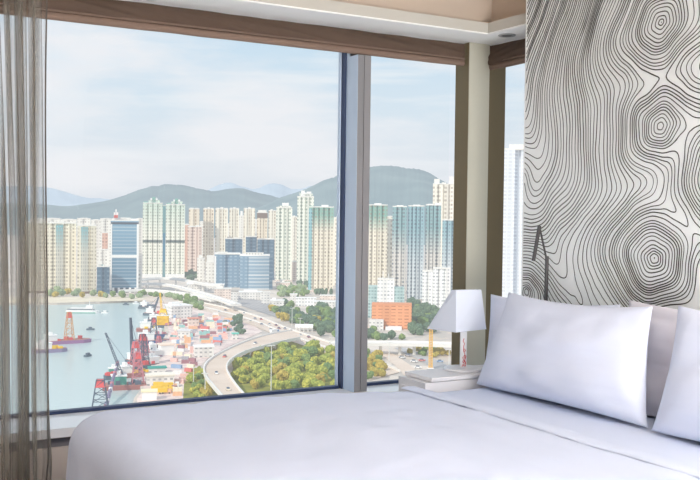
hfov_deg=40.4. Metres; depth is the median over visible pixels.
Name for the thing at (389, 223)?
residential tower
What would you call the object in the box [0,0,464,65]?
blind
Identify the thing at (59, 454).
wall
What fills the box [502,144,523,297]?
office tower
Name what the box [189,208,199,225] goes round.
residential tower
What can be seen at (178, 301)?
barrier
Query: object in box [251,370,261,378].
tree
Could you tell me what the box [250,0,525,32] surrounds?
trim
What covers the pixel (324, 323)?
tree
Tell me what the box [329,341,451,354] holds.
flyover
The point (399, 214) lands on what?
residential tower
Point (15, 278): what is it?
ground
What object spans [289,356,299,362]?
tree
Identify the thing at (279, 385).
tree
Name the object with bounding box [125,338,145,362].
workboat
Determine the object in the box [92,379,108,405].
crane
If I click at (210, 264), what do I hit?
building
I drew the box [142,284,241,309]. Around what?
flyover
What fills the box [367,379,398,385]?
window
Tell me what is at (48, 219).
residential tower
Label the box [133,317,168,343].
workboat
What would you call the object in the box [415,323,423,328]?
tree
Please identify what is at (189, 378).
tree
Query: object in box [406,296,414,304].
tree
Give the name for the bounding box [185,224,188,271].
residential tower
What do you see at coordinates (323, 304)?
tree
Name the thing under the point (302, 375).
tree
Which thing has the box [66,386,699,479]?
duvet
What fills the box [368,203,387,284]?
residential tower
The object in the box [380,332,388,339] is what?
tree
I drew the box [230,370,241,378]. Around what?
tree
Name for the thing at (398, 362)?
road
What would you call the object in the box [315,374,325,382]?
tree
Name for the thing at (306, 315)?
tree
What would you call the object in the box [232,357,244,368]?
tree
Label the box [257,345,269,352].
tree
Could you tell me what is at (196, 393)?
tree
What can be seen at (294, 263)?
residential tower
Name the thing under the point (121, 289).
parapet
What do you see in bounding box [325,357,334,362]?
tree
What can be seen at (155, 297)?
lane marking
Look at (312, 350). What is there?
tree
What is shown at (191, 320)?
shed
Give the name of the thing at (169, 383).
truck
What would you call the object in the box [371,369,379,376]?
tree
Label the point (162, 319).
barge
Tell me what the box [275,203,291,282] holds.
residential tower
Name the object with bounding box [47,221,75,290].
residential tower
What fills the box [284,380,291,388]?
tree
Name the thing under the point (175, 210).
residential tower
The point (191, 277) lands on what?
tree
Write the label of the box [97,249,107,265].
residential tower
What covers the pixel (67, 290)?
tree
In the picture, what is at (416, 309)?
tree
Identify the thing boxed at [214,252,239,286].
office tower
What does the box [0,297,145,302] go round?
shore
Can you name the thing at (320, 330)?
tree
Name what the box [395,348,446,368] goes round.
road
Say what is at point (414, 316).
tree
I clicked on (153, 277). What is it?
parapet
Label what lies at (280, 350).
tree
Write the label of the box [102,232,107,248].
residential tower
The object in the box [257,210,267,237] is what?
residential tower
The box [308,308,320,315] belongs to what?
tree
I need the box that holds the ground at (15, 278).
[0,235,451,402]
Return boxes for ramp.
[205,331,297,394]
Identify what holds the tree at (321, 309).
on the ground at (15, 278)
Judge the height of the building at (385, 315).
27.087 m
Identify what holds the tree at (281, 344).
on the ground at (15, 278)
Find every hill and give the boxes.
[0,183,310,205]
[0,184,277,237]
[239,166,443,244]
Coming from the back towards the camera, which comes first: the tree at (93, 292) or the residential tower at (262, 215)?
the residential tower at (262, 215)
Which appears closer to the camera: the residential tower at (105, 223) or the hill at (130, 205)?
the residential tower at (105, 223)
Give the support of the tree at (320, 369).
on the ground at (15, 278)
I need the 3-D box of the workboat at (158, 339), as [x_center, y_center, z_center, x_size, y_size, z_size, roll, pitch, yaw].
[-172.619,92.423,841.873,7.466,14.553,18.000,2,2,44]
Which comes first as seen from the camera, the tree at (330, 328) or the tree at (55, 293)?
the tree at (330, 328)
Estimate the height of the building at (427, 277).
52.276 m
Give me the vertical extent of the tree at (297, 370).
7.149 m
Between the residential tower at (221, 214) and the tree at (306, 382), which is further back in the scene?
the residential tower at (221, 214)
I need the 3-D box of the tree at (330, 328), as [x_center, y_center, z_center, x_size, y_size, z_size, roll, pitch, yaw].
[-20.470,90.314,976.878,8.827,10.347,10.208,1,1,1]
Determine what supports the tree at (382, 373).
on the ground at (15, 278)
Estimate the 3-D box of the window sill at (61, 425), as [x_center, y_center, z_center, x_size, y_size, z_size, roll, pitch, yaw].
[-1.458,0.722,3.503,5.400,0.034,0.260,0,2,-30]
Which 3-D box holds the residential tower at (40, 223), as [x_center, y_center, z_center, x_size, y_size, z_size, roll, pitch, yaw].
[-472.244,25.047,1423.615,33.219,107.766,20.484,0,1,-18]
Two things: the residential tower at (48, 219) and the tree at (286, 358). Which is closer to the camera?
the tree at (286, 358)
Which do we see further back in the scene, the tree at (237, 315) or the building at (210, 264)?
the building at (210, 264)
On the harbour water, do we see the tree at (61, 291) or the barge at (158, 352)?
the barge at (158, 352)
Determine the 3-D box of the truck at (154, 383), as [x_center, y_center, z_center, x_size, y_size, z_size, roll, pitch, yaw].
[-130.812,99.668,654.138,9.000,3.794,2.800,1,1,-6]
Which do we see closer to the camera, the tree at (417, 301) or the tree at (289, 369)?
the tree at (289, 369)
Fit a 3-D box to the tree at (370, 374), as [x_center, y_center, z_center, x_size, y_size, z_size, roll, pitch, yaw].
[13.880,99.507,699.727,8.601,6.663,7.676,1,1,-1]
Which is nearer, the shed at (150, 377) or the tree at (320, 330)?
the shed at (150, 377)
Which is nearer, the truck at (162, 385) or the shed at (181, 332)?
the truck at (162, 385)
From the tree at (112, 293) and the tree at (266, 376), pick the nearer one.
the tree at (266, 376)
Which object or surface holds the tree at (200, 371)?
on the ground at (15, 278)
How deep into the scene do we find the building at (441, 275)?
1208.20 m
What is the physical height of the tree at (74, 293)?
8.407 m
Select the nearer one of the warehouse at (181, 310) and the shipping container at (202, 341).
the shipping container at (202, 341)
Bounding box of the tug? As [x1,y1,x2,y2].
[104,364,121,379]
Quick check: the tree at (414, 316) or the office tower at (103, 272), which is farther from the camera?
the office tower at (103, 272)
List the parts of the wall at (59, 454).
post, post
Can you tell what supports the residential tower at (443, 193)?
on the ground at (15, 278)
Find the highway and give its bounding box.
[141,296,397,379]
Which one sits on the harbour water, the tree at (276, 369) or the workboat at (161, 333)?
the workboat at (161, 333)
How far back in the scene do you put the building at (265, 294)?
1287.37 m
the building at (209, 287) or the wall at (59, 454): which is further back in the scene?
the building at (209, 287)
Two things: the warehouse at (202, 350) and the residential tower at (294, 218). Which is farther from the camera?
the residential tower at (294, 218)
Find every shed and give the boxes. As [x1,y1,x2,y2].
[141,388,157,399]
[144,372,174,385]
[147,365,166,371]
[157,342,174,355]
[177,329,192,337]
[187,317,199,326]
[231,332,238,338]
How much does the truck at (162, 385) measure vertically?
3.794 m
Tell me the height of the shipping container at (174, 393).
2.700 m
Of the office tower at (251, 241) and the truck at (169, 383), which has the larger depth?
the office tower at (251, 241)
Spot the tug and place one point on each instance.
(107, 376)
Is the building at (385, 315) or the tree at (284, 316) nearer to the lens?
the building at (385, 315)
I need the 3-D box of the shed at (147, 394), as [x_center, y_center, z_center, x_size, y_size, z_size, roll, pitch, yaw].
[-129.434,99.704,612.633,10.503,6.379,7.712,0,1,-12]
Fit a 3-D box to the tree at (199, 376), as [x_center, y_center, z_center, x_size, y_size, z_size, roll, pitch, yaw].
[-110.144,98.753,688.674,6.893,5.083,5.847,0,1,-14]
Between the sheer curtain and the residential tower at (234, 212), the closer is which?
the sheer curtain
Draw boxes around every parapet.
[120,289,205,297]
[142,283,235,303]
[143,277,221,284]
[203,329,291,394]
[226,337,299,392]
[330,340,451,343]
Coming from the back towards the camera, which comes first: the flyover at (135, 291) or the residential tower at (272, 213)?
the residential tower at (272, 213)
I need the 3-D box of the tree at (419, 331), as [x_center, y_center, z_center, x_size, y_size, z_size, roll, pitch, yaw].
[71.535,92.898,965.409,8.479,8.029,9.805,1,2,29]
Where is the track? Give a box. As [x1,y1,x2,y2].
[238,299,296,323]
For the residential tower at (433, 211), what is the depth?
1365.06 m
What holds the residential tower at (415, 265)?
on the ground at (15, 278)
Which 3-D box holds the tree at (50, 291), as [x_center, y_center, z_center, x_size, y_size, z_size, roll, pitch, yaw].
[-429.331,75.381,1361.151,12.231,11.237,12.488,0,2,-41]
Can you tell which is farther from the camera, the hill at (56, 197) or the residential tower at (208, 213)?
the hill at (56, 197)
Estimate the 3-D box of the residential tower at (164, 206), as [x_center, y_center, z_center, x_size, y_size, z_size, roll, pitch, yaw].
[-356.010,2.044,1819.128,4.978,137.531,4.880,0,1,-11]
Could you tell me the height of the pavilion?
7.200 m
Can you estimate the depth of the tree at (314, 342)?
835.06 m
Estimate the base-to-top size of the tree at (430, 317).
12.402 m
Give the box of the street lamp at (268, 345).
[268,345,274,390]
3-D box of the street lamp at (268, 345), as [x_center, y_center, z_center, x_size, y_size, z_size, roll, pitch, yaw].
[-53.375,87.151,643.877,4.800,31.874,0.773,1,1,0]
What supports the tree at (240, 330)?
on the ground at (15, 278)
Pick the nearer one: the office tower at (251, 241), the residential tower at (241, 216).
the office tower at (251, 241)
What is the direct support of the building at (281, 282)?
on the ground at (15, 278)
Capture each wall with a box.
[0,42,505,479]
[331,0,525,22]
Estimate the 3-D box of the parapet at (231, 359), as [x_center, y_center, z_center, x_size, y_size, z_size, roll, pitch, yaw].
[-45.987,93.199,686.612,177.913,2.700,303.370,0,2,-30]
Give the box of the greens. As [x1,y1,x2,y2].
[183,366,217,397]
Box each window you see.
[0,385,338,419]
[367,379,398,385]
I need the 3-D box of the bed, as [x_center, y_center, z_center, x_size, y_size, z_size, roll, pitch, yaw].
[0.393,0.936,2.891,1.885,0.578,1.850,0,2,-30]
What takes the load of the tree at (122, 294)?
on the ground at (15, 278)
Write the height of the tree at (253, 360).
9.222 m
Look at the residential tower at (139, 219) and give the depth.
2113.73 m
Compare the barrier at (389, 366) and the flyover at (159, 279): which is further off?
the flyover at (159, 279)
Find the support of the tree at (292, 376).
on the ground at (15, 278)
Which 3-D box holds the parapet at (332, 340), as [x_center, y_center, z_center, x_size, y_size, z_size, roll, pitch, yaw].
[43.202,89.029,820.416,104.847,2.800,61.896,0,2,-30]
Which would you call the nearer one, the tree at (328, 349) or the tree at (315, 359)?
the tree at (315, 359)
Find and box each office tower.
[97,262,109,293]
[110,209,138,292]
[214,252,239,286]
[225,237,241,253]
[240,252,272,289]
[246,236,256,251]
[257,238,273,279]
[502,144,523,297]
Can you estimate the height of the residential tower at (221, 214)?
137.563 m
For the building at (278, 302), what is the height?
14.499 m
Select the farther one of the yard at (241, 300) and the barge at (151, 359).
the yard at (241, 300)
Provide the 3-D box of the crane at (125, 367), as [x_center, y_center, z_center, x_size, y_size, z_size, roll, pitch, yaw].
[-161.485,89.618,715.609,30.000,26.553,13.000,0,2,-34]
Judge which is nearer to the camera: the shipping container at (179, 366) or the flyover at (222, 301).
the shipping container at (179, 366)
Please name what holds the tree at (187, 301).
on the ground at (15, 278)
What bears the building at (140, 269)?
on the ground at (15, 278)
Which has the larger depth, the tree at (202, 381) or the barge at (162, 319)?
the barge at (162, 319)
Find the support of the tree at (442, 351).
on the ground at (15, 278)
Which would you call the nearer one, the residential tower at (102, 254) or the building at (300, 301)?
the building at (300, 301)
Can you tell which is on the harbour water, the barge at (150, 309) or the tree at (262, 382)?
the barge at (150, 309)
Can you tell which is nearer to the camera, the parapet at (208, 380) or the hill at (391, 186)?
the parapet at (208, 380)
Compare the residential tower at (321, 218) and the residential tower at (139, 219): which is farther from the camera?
the residential tower at (139, 219)
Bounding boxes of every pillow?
[476,292,652,426]
[486,294,620,356]
[629,300,677,416]
[652,306,699,441]
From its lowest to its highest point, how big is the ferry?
15.400 m
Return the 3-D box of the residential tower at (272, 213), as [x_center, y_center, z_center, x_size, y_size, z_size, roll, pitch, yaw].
[-168.976,0.306,2066.688,17.366,133.721,12.156,1,1,-5]
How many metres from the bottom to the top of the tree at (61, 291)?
10.806 m
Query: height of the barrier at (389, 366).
3.000 m
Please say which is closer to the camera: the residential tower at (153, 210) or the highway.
the highway
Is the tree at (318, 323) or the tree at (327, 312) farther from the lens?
the tree at (327, 312)
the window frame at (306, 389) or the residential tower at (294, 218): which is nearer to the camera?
the window frame at (306, 389)
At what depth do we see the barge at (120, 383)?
661.55 m
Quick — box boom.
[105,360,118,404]
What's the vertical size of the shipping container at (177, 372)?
2.700 m
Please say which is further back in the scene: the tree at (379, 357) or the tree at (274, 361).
the tree at (379, 357)
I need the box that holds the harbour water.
[0,302,164,414]
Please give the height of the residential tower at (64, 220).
109.164 m
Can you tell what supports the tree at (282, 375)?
on the ground at (15, 278)
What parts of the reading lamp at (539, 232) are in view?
arm, stem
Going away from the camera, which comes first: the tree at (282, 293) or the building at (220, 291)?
the building at (220, 291)
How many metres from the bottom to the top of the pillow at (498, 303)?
0.384 m
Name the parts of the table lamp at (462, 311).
lamp shade, stem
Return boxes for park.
[232,342,339,392]
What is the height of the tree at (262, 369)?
7.760 m
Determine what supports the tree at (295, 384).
on the ground at (15, 278)
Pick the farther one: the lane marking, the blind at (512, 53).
the lane marking
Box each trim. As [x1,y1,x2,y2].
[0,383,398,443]
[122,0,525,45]
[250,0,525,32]
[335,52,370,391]
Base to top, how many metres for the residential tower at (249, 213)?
138.459 m
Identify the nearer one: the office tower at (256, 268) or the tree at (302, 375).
the tree at (302, 375)
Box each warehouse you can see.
[164,302,192,317]
[193,344,214,356]
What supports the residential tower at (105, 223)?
on the ground at (15, 278)
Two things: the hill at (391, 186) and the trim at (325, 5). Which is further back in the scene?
the hill at (391, 186)
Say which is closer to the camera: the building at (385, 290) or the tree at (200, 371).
the tree at (200, 371)
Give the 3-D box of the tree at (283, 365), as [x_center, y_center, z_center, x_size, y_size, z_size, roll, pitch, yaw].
[-52.578,97.136,726.607,10.068,7.927,9.526,0,1,-12]
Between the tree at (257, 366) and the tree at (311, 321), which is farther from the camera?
the tree at (311, 321)
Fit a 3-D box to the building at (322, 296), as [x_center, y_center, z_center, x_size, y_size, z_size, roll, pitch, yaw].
[-30.386,82.615,1376.385,27.157,6.062,14.179,1,1,-1]
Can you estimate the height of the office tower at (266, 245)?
78.062 m
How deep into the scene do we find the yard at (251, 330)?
888.80 m
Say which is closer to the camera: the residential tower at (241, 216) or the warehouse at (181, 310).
the warehouse at (181, 310)
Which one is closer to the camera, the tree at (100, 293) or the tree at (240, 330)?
the tree at (240, 330)
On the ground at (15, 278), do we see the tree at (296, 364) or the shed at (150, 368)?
the tree at (296, 364)
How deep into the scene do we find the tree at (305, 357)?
767.13 m
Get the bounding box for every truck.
[153,382,162,385]
[157,387,170,393]
[158,384,171,387]
[163,382,176,384]
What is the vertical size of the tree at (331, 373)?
8.056 m
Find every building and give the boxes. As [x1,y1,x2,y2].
[138,268,141,288]
[187,281,207,290]
[197,255,204,280]
[205,255,214,281]
[208,283,223,288]
[214,286,231,299]
[231,290,238,301]
[239,290,261,299]
[261,291,270,303]
[270,298,284,305]
[276,279,289,288]
[290,293,297,301]
[296,297,316,305]
[314,300,335,308]
[320,294,335,299]
[368,273,403,317]
[369,302,411,330]
[422,270,432,304]
[433,267,450,307]
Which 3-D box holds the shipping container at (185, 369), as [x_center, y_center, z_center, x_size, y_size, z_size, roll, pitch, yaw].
[-122.720,98.677,722.124,6.100,2.700,2.500,1,1,22]
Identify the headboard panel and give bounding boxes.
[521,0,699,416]
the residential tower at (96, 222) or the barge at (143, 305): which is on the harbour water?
the barge at (143, 305)
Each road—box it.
[382,349,414,375]
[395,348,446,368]
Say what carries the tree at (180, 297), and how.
on the ground at (15, 278)
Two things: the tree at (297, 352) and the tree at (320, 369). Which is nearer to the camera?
the tree at (320, 369)
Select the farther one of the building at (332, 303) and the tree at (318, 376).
the building at (332, 303)
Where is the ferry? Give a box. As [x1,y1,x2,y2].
[66,301,99,312]
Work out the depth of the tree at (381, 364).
735.50 m
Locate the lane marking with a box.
[153,297,386,370]
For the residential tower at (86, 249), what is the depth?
1419.09 m
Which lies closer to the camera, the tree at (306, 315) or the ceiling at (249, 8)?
the ceiling at (249, 8)
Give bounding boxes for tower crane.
[427,326,433,368]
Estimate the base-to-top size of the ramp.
1.600 m
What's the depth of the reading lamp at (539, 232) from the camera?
3.99 m
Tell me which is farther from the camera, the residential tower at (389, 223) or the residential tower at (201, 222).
the residential tower at (201, 222)
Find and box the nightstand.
[398,364,487,391]
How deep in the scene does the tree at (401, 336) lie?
925.68 m
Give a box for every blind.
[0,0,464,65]
[488,38,524,69]
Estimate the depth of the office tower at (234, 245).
1875.41 m
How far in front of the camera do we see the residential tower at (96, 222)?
1822.59 m
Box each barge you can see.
[31,339,66,353]
[40,312,90,344]
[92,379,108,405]
[102,333,145,390]
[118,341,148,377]
[128,318,159,369]
[136,319,159,331]
[138,300,157,308]
[139,336,162,356]
[143,297,158,315]
[152,293,173,327]
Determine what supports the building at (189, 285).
on the ground at (15, 278)
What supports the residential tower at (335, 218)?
on the ground at (15, 278)
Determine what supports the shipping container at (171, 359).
on the yard at (251, 330)
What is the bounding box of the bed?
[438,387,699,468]
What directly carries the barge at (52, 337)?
on the harbour water
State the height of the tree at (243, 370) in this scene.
7.982 m
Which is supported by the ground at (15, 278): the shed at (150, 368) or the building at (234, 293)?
the building at (234, 293)
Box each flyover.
[119,290,217,302]
[142,278,223,291]
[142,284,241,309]
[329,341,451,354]
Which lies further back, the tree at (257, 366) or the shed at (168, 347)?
the shed at (168, 347)
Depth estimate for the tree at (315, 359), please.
762.47 m
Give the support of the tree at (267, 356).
on the ground at (15, 278)
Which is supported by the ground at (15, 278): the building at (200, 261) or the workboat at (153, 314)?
the building at (200, 261)
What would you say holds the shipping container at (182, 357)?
on the yard at (251, 330)
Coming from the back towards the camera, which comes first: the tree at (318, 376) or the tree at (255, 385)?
the tree at (318, 376)
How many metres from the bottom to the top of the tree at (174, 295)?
10.189 m
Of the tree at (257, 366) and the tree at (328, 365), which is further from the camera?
the tree at (328, 365)
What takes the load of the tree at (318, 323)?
on the ground at (15, 278)
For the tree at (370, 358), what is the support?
on the ground at (15, 278)
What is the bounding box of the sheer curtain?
[0,0,51,479]
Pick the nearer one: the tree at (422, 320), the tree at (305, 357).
the tree at (305, 357)
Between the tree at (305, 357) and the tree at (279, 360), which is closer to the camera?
the tree at (279, 360)
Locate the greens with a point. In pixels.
(187, 385)
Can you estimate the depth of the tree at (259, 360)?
748.17 m
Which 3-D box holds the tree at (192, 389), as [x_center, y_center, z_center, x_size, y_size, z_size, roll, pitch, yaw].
[-104.279,100.145,633.853,5.631,5.102,5.808,1,2,28]
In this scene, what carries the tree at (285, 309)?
on the ground at (15, 278)
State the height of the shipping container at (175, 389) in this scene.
2.700 m
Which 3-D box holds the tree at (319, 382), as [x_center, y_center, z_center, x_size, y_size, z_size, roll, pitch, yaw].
[-21.327,99.823,651.691,9.300,6.967,10.895,0,2,-33]
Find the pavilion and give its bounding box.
[295,324,312,329]
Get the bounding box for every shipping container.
[170,358,177,361]
[171,364,181,368]
[173,370,181,374]
[173,387,181,391]
[173,392,181,395]
[174,378,184,383]
[181,356,188,359]
[184,368,192,371]
[201,339,210,342]
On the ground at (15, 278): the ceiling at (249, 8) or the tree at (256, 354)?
the tree at (256, 354)
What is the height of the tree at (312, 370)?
7.322 m
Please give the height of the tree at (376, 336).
7.730 m
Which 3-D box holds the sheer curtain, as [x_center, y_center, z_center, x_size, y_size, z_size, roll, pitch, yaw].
[-1.455,0.122,3.247,0.902,2.154,0.115,0,2,-30]
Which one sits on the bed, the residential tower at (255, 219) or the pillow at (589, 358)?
the pillow at (589, 358)
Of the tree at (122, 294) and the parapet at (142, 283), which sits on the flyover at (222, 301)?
the parapet at (142, 283)
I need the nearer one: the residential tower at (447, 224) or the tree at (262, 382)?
the tree at (262, 382)
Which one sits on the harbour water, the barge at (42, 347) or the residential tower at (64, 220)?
the barge at (42, 347)
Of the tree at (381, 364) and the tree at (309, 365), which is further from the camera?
the tree at (381, 364)
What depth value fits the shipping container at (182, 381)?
671.48 m
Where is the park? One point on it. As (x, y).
(246, 387)
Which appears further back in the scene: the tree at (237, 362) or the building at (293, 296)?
the building at (293, 296)
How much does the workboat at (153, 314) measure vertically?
13.553 m
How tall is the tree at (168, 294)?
9.092 m
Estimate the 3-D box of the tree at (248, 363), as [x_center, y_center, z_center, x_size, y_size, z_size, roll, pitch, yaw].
[-77.987,96.992,726.133,8.945,7.827,11.956,0,1,-21]
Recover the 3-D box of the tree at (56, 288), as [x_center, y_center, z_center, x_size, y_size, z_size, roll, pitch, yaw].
[-437.272,73.681,1419.305,11.511,11.623,11.274,1,1,1]
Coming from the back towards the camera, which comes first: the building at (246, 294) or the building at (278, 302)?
the building at (246, 294)
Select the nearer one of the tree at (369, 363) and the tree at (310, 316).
the tree at (369, 363)
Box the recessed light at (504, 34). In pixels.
[498,33,515,36]
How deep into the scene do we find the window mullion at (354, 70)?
4.39 m
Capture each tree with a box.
[48,289,53,296]
[52,291,58,296]
[53,286,60,290]
[57,289,65,295]
[64,288,71,293]
[70,291,78,295]
[90,289,96,295]
[98,290,104,296]
[110,291,115,296]
[119,291,125,297]
[164,292,172,296]
[172,293,178,299]
[176,294,182,300]
[182,299,190,303]
[186,374,196,382]
[188,275,194,279]
[189,386,197,392]
[193,390,200,396]
[195,373,202,378]
[196,368,203,377]
[197,379,204,384]
[202,387,212,395]
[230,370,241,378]
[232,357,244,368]
[235,313,242,318]
[235,367,248,374]
[236,317,242,323]
[237,328,245,333]
[238,374,248,383]
[242,361,252,371]
[246,356,256,364]
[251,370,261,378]
[252,351,263,357]
[252,363,265,369]
[252,381,258,388]
[255,377,265,386]
[256,357,265,363]
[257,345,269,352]
[258,366,268,373]
[258,373,270,381]
[263,352,273,361]
[266,359,277,366]
[269,380,277,388]
[271,306,278,312]
[272,365,281,374]
[273,380,284,389]
[276,369,288,380]
[277,342,289,348]
[277,347,286,354]
[277,358,286,363]
[277,362,286,368]
[278,290,285,296]
[280,311,289,320]
[281,306,288,313]
[282,366,294,374]
[283,357,290,365]
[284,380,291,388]
[288,373,300,382]
[289,317,295,322]
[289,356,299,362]
[290,362,301,370]
[290,368,300,373]
[290,379,299,388]
[293,348,307,360]
[298,373,305,384]
[301,353,310,360]
[302,313,311,322]
[302,375,314,387]
[305,361,317,371]
[307,315,317,320]
[307,339,320,347]
[307,346,317,355]
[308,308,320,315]
[308,368,317,374]
[309,319,317,323]
[310,356,320,363]
[313,380,324,386]
[315,321,322,328]
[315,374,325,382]
[316,327,324,335]
[317,347,324,354]
[317,365,327,373]
[318,302,328,307]
[319,307,328,314]
[319,353,331,361]
[321,319,334,331]
[322,309,332,317]
[323,362,332,371]
[325,344,334,353]
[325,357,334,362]
[326,324,333,332]
[328,370,334,378]
[367,356,375,362]
[367,361,372,369]
[367,371,373,378]
[368,327,374,333]
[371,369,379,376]
[374,333,380,339]
[375,355,382,359]
[375,360,387,369]
[379,369,385,376]
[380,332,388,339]
[388,330,395,338]
[398,333,405,339]
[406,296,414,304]
[407,321,415,327]
[408,326,417,334]
[412,304,423,313]
[412,313,422,322]
[413,299,420,304]
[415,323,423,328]
[416,328,424,334]
[417,316,428,324]
[424,303,437,313]
[424,313,435,321]
[440,348,444,354]
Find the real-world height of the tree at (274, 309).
9.159 m
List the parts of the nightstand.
drawer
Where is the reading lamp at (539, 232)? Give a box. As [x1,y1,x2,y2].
[532,225,548,300]
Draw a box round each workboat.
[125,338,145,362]
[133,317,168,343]
[146,336,161,351]
[148,312,160,321]
[151,326,167,337]
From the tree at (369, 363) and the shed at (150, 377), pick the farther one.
the tree at (369, 363)
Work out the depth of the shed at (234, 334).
914.89 m
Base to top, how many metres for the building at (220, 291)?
20.608 m
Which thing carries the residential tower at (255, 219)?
on the ground at (15, 278)
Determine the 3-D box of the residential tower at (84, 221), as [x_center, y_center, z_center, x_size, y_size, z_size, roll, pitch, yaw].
[-511.122,13.063,1823.165,24.885,111.408,12.443,0,1,-16]
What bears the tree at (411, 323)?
on the ground at (15, 278)
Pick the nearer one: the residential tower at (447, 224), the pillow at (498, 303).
the pillow at (498, 303)
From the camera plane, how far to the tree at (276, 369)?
704.73 m
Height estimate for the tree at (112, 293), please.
9.361 m
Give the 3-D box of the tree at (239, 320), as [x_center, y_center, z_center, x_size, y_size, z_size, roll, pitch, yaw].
[-120.534,88.118,1032.981,8.128,9.418,9.642,1,1,15]
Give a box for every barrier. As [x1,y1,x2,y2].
[178,301,325,346]
[183,298,400,372]
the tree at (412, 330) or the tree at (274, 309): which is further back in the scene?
the tree at (274, 309)
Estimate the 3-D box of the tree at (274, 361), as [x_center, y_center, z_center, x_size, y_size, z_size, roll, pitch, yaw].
[-59.106,96.521,738.478,12.160,8.418,10.380,1,2,29]
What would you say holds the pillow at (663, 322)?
on the bed
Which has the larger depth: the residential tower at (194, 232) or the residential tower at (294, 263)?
the residential tower at (194, 232)
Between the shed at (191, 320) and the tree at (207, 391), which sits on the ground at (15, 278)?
the tree at (207, 391)
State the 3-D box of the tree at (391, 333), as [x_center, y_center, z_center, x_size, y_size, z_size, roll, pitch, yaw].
[40.443,92.479,930.090,8.506,9.724,10.090,1,2,25]
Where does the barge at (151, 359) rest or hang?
on the harbour water
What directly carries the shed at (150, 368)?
on the yard at (251, 330)
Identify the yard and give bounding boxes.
[137,303,261,401]
[238,296,306,323]
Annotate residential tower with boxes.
[26,221,45,292]
[47,218,60,221]
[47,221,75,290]
[61,219,76,239]
[77,218,90,246]
[77,224,95,293]
[91,219,99,275]
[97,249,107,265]
[100,218,110,269]
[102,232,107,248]
[136,218,142,267]
[142,197,162,277]
[162,205,165,276]
[165,199,184,277]
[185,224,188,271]
[187,225,201,271]
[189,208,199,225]
[200,221,202,257]
[203,207,213,268]
[215,207,227,251]
[229,207,238,237]
[239,211,243,253]
[243,207,254,253]
[255,219,256,235]
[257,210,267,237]
[268,209,275,270]
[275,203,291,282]
[292,216,296,260]
[292,261,296,280]
[296,191,313,283]
[308,205,333,291]
[333,216,336,284]
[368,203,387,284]
[387,216,391,277]
[392,205,406,300]
[407,205,423,300]
[425,203,440,300]
[433,177,453,266]
[442,219,452,291]
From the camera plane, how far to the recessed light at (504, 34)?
4.43 m
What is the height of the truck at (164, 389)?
3.794 m
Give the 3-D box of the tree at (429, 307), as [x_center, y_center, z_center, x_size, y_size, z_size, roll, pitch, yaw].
[99.152,84.726,1163.422,17.956,15.405,15.137,1,2,24]
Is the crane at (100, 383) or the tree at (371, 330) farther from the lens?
the tree at (371, 330)
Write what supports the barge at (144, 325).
on the harbour water
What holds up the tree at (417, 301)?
on the ground at (15, 278)
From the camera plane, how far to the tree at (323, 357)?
768.73 m
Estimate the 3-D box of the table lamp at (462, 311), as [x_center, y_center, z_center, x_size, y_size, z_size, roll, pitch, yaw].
[0.484,0.396,4.217,0.206,0.354,0.218,0,2,-30]
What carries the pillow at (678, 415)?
on the bed
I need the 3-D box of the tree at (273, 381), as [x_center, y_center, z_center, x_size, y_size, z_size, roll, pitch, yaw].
[-52.021,99.418,653.879,7.273,6.898,7.052,0,2,-36]
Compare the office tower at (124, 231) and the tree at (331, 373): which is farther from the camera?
the office tower at (124, 231)
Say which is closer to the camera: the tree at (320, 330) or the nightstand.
the nightstand
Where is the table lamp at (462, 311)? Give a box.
[427,289,485,372]
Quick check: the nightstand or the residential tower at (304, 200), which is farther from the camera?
the residential tower at (304, 200)
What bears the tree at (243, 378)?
on the ground at (15, 278)
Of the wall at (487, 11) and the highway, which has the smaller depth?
the wall at (487, 11)
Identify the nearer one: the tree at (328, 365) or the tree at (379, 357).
the tree at (328, 365)
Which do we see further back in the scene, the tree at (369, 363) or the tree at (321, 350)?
the tree at (321, 350)
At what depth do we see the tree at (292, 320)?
1053.29 m

